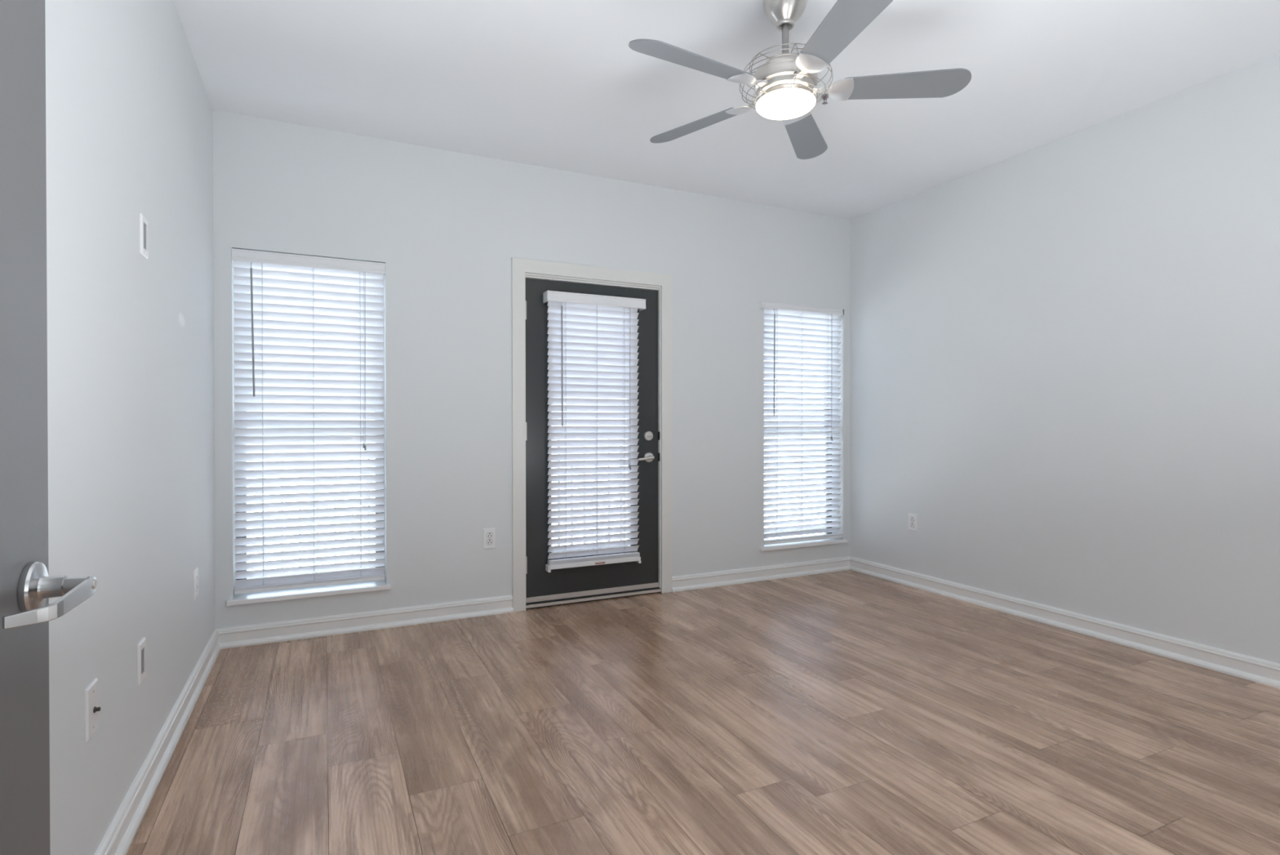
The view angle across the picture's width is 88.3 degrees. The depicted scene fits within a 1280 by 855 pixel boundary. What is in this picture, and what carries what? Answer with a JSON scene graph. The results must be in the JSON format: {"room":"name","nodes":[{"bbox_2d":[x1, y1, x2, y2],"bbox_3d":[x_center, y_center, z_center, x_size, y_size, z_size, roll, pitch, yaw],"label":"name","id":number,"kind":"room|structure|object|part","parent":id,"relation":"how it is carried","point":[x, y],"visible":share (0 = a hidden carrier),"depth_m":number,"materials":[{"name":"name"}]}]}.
{"room":"empty bedroom","nodes":[
{"label":"empty bedroom","id":0,"kind":"room"},
{"bbox_2d":[44,0,215,854],"bbox_3d":[-1.171,-0.272,1.069,0.180,2.844,4.950,0,0,-26],"label":"wall","id":1,"kind":"structure","parent":0,"point":[129,111],"depth_m":1.84,"materials":[{"name":"paint"}]},
{"bbox_2d":[0,0,97,854],"bbox_3d":[-0.712,0.104,0.579,0.134,2.035,0.879,0,0,-20],"label":"door","id":2,"kind":"structure","parent":1,"relation":"in","point":[26,587],"depth_m":0.90,"materials":[{"name":"grey paint"}]},
{"bbox_3d":[-0.760,0.229,0.873,0.034,0.026,0.201,0,0,-16],"label":"lever","id":3,"kind":"part","parent":2,"relation":"part of","materials":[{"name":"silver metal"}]},
{"bbox_3d":[-0.824,0.225,0.935,0.067,0.074,0.074,0,0,-26],"label":"handle","id":4,"kind":"part","parent":2,"relation":"part of","materials":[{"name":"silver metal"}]},
{"bbox_2d":[84,677,100,742],"bbox_3d":[-1.296,0.669,1.569,0.018,0.122,0.080,0,0,-26],"label":"cable plate","id":5,"kind":"object","parent":1,"relation":"attached to","point":[91,692],"visible":1,"depth_m":1.55,"materials":[{"name":"white plastic"}]},
{"bbox_2d":[137,636,146,685],"bbox_3d":[-1.506,0.705,1.994,0.007,0.122,0.078,0,0,-26],"label":"wall plate","id":6,"kind":"object","parent":1,"relation":"attached to","point":[141,646],"visible":1,"depth_m":1.99,"materials":[{"name":"white plastic"}]},
{"bbox_2d":[139,213,148,258],"bbox_3d":[-1.531,-0.590,2.038,0.007,0.122,0.078,0,0,-26],"label":"wall plate","id":7,"kind":"object","parent":1,"relation":"attached to","point":[144,228],"visible":1,"depth_m":2.03,"materials":[{"name":"white plastic"}]},
{"bbox_2d":[93,628,221,854],"bbox_3d":[-1.393,1.077,1.786,0.028,0.099,3.475,0,0,-26],"label":"baseboard","id":8,"kind":"structure","parent":1,"relation":"attached to","point":[118,837],"depth_m":2.10,"materials":[{"name":"paint"}]},
{"bbox_2d":[193,567,198,599],"bbox_3d":[-1.908,0.670,2.836,0.008,0.122,0.078,0,0,-26],"label":"wall outlet","id":9,"kind":"object","parent":1,"relation":"attached to","point":[196,571],"visible":1,"depth_m":2.82,"materials":[{"name":"white plastic"}]},
{"bbox_2d":[213,110,849,628],"bbox_3d":[-0.296,-0.290,4.331,4.573,2.844,0.180,0,0,-26],"label":"wall","id":10,"kind":"structure","parent":0,"point":[446,227],"depth_m":3.91,"materials":[{"name":"paint"}]},
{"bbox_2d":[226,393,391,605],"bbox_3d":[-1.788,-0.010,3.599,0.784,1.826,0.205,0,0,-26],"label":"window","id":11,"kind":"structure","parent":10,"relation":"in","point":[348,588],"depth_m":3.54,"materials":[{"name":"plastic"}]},
{"bbox_2d":[231,248,385,594],"bbox_3d":[-1.764,-0.030,3.555,0.735,1.772,0.080,0,0,-26],"label":"window blind","id":12,"kind":"object","parent":11,"relation":"attached to","point":[308,335],"visible":1,"depth_m":3.55,"materials":[{"name":"white plastic"}]},
{"bbox_3d":[-1.981,-0.006,3.465,0.002,1.719,0.033,0,0,-26],"label":"ladder cord","id":13,"kind":"part","parent":12,"relation":"part of","materials":[{"name":"white fabric"}]},
{"bbox_3d":[-1.768,0.846,3.570,0.724,0.020,0.052,0,0,-26],"label":"rail","id":14,"kind":"part","parent":12,"relation":"part of","materials":[{"name":"plastic"}]},
{"bbox_3d":[-1.764,-0.007,3.568,0.002,1.719,0.033,0,0,-26],"label":"ladder cord","id":15,"kind":"part","parent":12,"relation":"part of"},
{"bbox_3d":[-1.555,-0.008,3.668,0.002,1.719,0.033,0,0,-26],"label":"ladder cord","id":16,"kind":"part","parent":12,"relation":"part of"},
{"bbox_3d":[-1.517,-0.376,3.633,0.011,0.963,0.004,0,0,-26],"label":"lift cord","id":17,"kind":"part","parent":12,"relation":"part of","materials":[{"name":"white fabric"}]},
{"bbox_3d":[-1.776,0.891,3.581,0.784,0.024,0.155,0,0,-26],"label":"sill","id":18,"kind":"part","parent":11,"relation":"part of","materials":[{"name":"paint"}]},
{"bbox_3d":[-1.814,0.436,3.664,0.679,0.869,0.020,0,0,-26],"label":"sash","id":19,"kind":"part","parent":11,"relation":"part of","materials":[{"name":"plastic"}]},
{"bbox_2d":[216,594,513,648],"bbox_3d":[-1.460,1.068,3.665,1.528,0.099,0.028,0,0,-26],"label":"baseboard","id":20,"kind":"structure","parent":10,"relation":"attached to","point":[305,628],"depth_m":3.62,"materials":[{"name":"paint"}]},
{"bbox_2d":[483,528,496,548],"bbox_3d":[-0.898,0.663,3.942,0.076,0.120,0.008,0,0,-26],"label":"wall outlet","id":21,"kind":"object","parent":10,"relation":"attached to","point":[489,534],"visible":1,"depth_m":3.94,"materials":[{"name":"white plastic"}]},
{"bbox_2d":[486,532,492,537],"bbox_3d":[-0.897,0.643,3.940,0.034,0.029,0.002,0,0,-26],"label":"receptacle","id":22,"kind":"object","parent":21,"relation":"attached to","point":[488,534],"depth_m":3.94,"materials":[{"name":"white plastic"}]},
{"bbox_2d":[487,539,492,544],"bbox_3d":[-0.897,0.684,3.940,0.034,0.029,0.002,0,0,-26],"label":"receptacle","id":23,"kind":"object","parent":21,"relation":"attached to","point":[489,541],"depth_m":3.94,"materials":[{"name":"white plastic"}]},
{"bbox_2d":[511,257,671,611],"bbox_3d":[-0.280,0.042,4.230,1.092,2.142,0.018,0,0,-26],"label":"trim","id":24,"kind":"structure","parent":10,"relation":"attached to","point":[520,266],"depth_m":4.05,"materials":[{"name":"white paint"}]},
{"bbox_2d":[524,272,661,608],"bbox_3d":[-0.314,0.083,4.303,0.936,2.060,0.219,0,0,-26],"label":"door","id":25,"kind":"structure","parent":10,"relation":"in","point":[561,586],"depth_m":4.24,"materials":[{"name":"grey paint"}]},
{"bbox_2d":[542,290,645,572],"bbox_3d":[-0.281,0.027,4.210,0.668,1.728,0.091,0,0,-26],"label":"window blind","id":26,"kind":"object","parent":25,"relation":"attached to","point":[593,331],"visible":1,"depth_m":4.20,"materials":[{"name":"white plastic"}]},
{"bbox_3d":[-0.469,0.040,4.126,0.002,1.663,0.035,0,0,-26],"label":"ladder cord","id":27,"kind":"part","parent":26,"relation":"part of","materials":[{"name":"white fabric"}]},
{"bbox_3d":[-0.289,0.860,4.215,0.614,0.030,0.052,0,0,-26],"label":"rail","id":28,"kind":"part","parent":26,"relation":"part of","materials":[{"name":"plastic"}]},
{"bbox_3d":[-0.278,0.039,4.217,0.002,1.663,0.035,0,0,-26],"label":"ladder cord","id":29,"kind":"part","parent":26,"relation":"part of","materials":[{"name":"white fabric"}]},
{"bbox_3d":[-0.107,0.039,4.299,0.002,1.663,0.035,0,0,-26],"label":"ladder cord","id":30,"kind":"part","parent":26,"relation":"part of","materials":[{"name":"white fabric"}]},
{"bbox_3d":[-0.066,-0.262,4.274,0.011,1.032,0.004,0,0,-26],"label":"lift cord","id":31,"kind":"part","parent":26,"relation":"part of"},
{"bbox_3d":[0.041,0.203,4.366,0.108,0.031,0.027,0,0,-26],"label":"lever","id":32,"kind":"part","parent":25,"relation":"part of","materials":[{"name":"silver metal"}]},
{"bbox_3d":[0.068,0.200,4.404,0.068,0.068,0.046,0,0,-26],"label":"handle","id":33,"kind":"part","parent":25,"relation":"part of","materials":[{"name":"silver metal"}]},
{"bbox_2d":[671,555,849,591],"bbox_3d":[0.934,1.059,4.810,1.590,0.099,0.028,0,0,-26],"label":"baseboard","id":34,"kind":"structure","parent":10,"relation":"attached to","point":[720,578],"depth_m":4.77,"materials":[{"name":"paint"}]},
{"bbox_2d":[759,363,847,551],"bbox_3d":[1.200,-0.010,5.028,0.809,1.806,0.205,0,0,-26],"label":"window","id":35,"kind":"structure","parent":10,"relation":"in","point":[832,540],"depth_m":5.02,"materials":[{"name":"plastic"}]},
{"bbox_3d":[1.182,0.425,5.096,0.693,0.870,0.020,0,0,-26],"label":"sash","id":36,"kind":"part","parent":35,"relation":"part of","materials":[{"name":"plastic"}]},
{"bbox_2d":[759,301,844,544],"bbox_3d":[1.216,-0.032,4.974,0.790,1.777,0.082,0,0,-26],"label":"window blind","id":37,"kind":"object","parent":35,"relation":"attached to","point":[786,326],"visible":0.93,"depth_m":4.99,"materials":[{"name":"white plastic"}]},
{"bbox_3d":[1.005,-0.012,4.888,0.002,1.731,0.039,0,0,-26],"label":"ladder cord","id":38,"kind":"part","parent":37,"relation":"part of","materials":[{"name":"white fabric"}]},
{"bbox_3d":[1.216,-0.013,4.989,0.002,1.731,0.039,0,0,-26],"label":"ladder cord","id":39,"kind":"part","parent":37,"relation":"part of","materials":[{"name":"white fabric"}]},
{"bbox_3d":[1.230,0.847,4.999,0.736,0.020,0.052,0,0,-26],"label":"rail","id":40,"kind":"part","parent":37,"relation":"part of","materials":[{"name":"plastic"}]},
{"bbox_3d":[1.440,-0.013,5.096,0.002,1.731,0.039,0,0,-26],"label":"ladder cord","id":41,"kind":"part","parent":37,"relation":"part of","materials":[{"name":"white fabric"}]},
{"bbox_3d":[1.470,-0.394,5.061,0.011,0.950,0.004,0,0,-26],"label":"lift cord","id":42,"kind":"part","parent":37,"relation":"part of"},
{"bbox_3d":[1.212,0.881,5.010,0.809,0.024,0.155,0,0,-26],"label":"sill","id":43,"kind":"part","parent":35,"relation":"part of","materials":[{"name":"paint"}]},
{"bbox_3d":[1.177,-0.022,5.103,0.751,1.784,0.050,0,0,-26],"label":"frame","id":44,"kind":"part","parent":35,"relation":"part of","materials":[{"name":"plastic"}]},
{"bbox_2d":[126,569,1279,854],"bbox_3d":[0.793,1.123,2.064,4.253,0.001,5.078,0,0,-26],"label":"floor","id":45,"kind":"structure","parent":0,"point":[846,712],"depth_m":2.41,"materials":[{"name":"beige wood"}]},
{"bbox_2d":[173,0,1279,220],"bbox_3d":[0.809,-1.652,2.010,4.213,0.100,4.950,0,0,-26],"label":"ceiling","id":46,"kind":"structure","parent":0,"point":[553,84],"depth_m":2.99,"materials":[{"name":"paint"}]},
{"bbox_2d":[628,0,971,159],"bbox_3d":[0.507,-1.390,2.432,1.219,0.426,1.251,0,0,-26],"label":"ceiling fan","id":47,"kind":"object","parent":46,"relation":"hanging from","point":[784,86],"visible":1,"depth_m":2.39,"materials":[{"name":"silver metal"}]},
{"bbox_3d":[0.170,-1.250,2.247,0.451,0.038,0.135,0,0,-30],"label":"blade","id":48,"kind":"part","parent":47,"relation":"part of","materials":[{"name":"grey wood"}]},
{"bbox_3d":[0.223,-1.252,2.750,0.451,0.038,0.135,0,0,42],"label":"blade","id":49,"kind":"part","parent":47,"relation":"part of","materials":[{"name":"grey wood"}]},
{"bbox_3d":[0.543,-1.197,2.463,0.219,0.040,0.219,0,0,-26],"label":"lamp shade","id":50,"kind":"part","parent":47,"relation":"part of","materials":[{"name":"white glass"}]},
{"bbox_3d":[0.718,-1.254,2.856,0.135,0.038,0.451,0,0,24],"label":"blade","id":51,"kind":"part","parent":47,"relation":"part of","materials":[{"name":"grey wood"}]},
{"bbox_3d":[0.633,-1.250,2.042,0.135,0.038,0.451,0,0,-12],"label":"blade","id":52,"kind":"part","parent":47,"relation":"part of","materials":[{"name":"grey wood"}]},
{"bbox_3d":[0.971,-1.252,2.418,0.451,0.038,0.135,0,0,6],"label":"blade","id":53,"kind":"part","parent":47,"relation":"part of","materials":[{"name":"grey wood"}]},
{"bbox_2d":[817,93,829,104],"bbox_3d":[0.892,-1.584,3.183,0.072,0.045,0.072,0,0,-26],"label":"sprinkler","id":54,"kind":"object","parent":46,"relation":"attached to","point":[826,96],"visible":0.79,"depth_m":3.18,"materials":[{"name":"metal"}]},
{"bbox_2d":[849,53,1279,663],"bbox_3d":[2.792,-0.287,2.964,0.180,2.844,4.950,0,0,-26],"label":"wall","id":55,"kind":"structure","parent":0,"point":[1064,352],"depth_m":3.53,"materials":[{"name":"paint"}]},
{"bbox_2d":[908,512,917,531],"bbox_3d":[1.905,0.663,4.609,0.008,0.120,0.076,0,0,-26],"label":"wall outlet","id":56,"kind":"object","parent":55,"relation":"attached to","point":[913,517],"visible":1,"depth_m":4.60,"materials":[{"name":"white plastic"}]},
{"bbox_2d":[849,555,1279,688],"bbox_3d":[2.700,1.066,2.926,0.028,0.099,4.950,0,0,-26],"label":"baseboard","id":57,"kind":"structure","parent":55,"relation":"attached to","point":[1241,665],"depth_m":3.50,"materials":[{"name":"paint"}]},
{"bbox_3d":[-0.607,1.234,4.994,6.613,0.190,1.268,0,0,-26],"label":"floor","id":58,"kind":"structure","parent":0,"visible":0},
{"bbox_2d":[246,431,825,578],"bbox_3d":[-0.851,0.587,5.499,6.613,1.100,0.050,0,0,-26],"label":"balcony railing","id":59,"kind":"object","parent":58,"relation":"on","point":[806,431],"visible":0.02,"depth_m":5.57,"materials":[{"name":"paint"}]},
{"bbox_3d":[-0.852,0.057,5.497,6.613,0.040,0.050,0,0,-26],"label":"rail","id":60,"kind":"part","parent":59,"relation":"part of","materials":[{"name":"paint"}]},
{"bbox_3d":[-0.851,1.082,5.502,6.613,0.110,0.040,0,0,-26],"label":"rail","id":61,"kind":"part","parent":59,"relation":"part of","materials":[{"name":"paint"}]},
{"label":"outside","id":62,"kind":"structure","parent":0,"visible":0},
{"bbox_2d":[246,465,825,570],"bbox_3d":[-13.611,4.093,31.968,64.000,0.200,58.500,0,0,-26],"label":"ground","id":63,"kind":"structure","parent":62,"point":[613,465],"depth_m":30.29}
]}

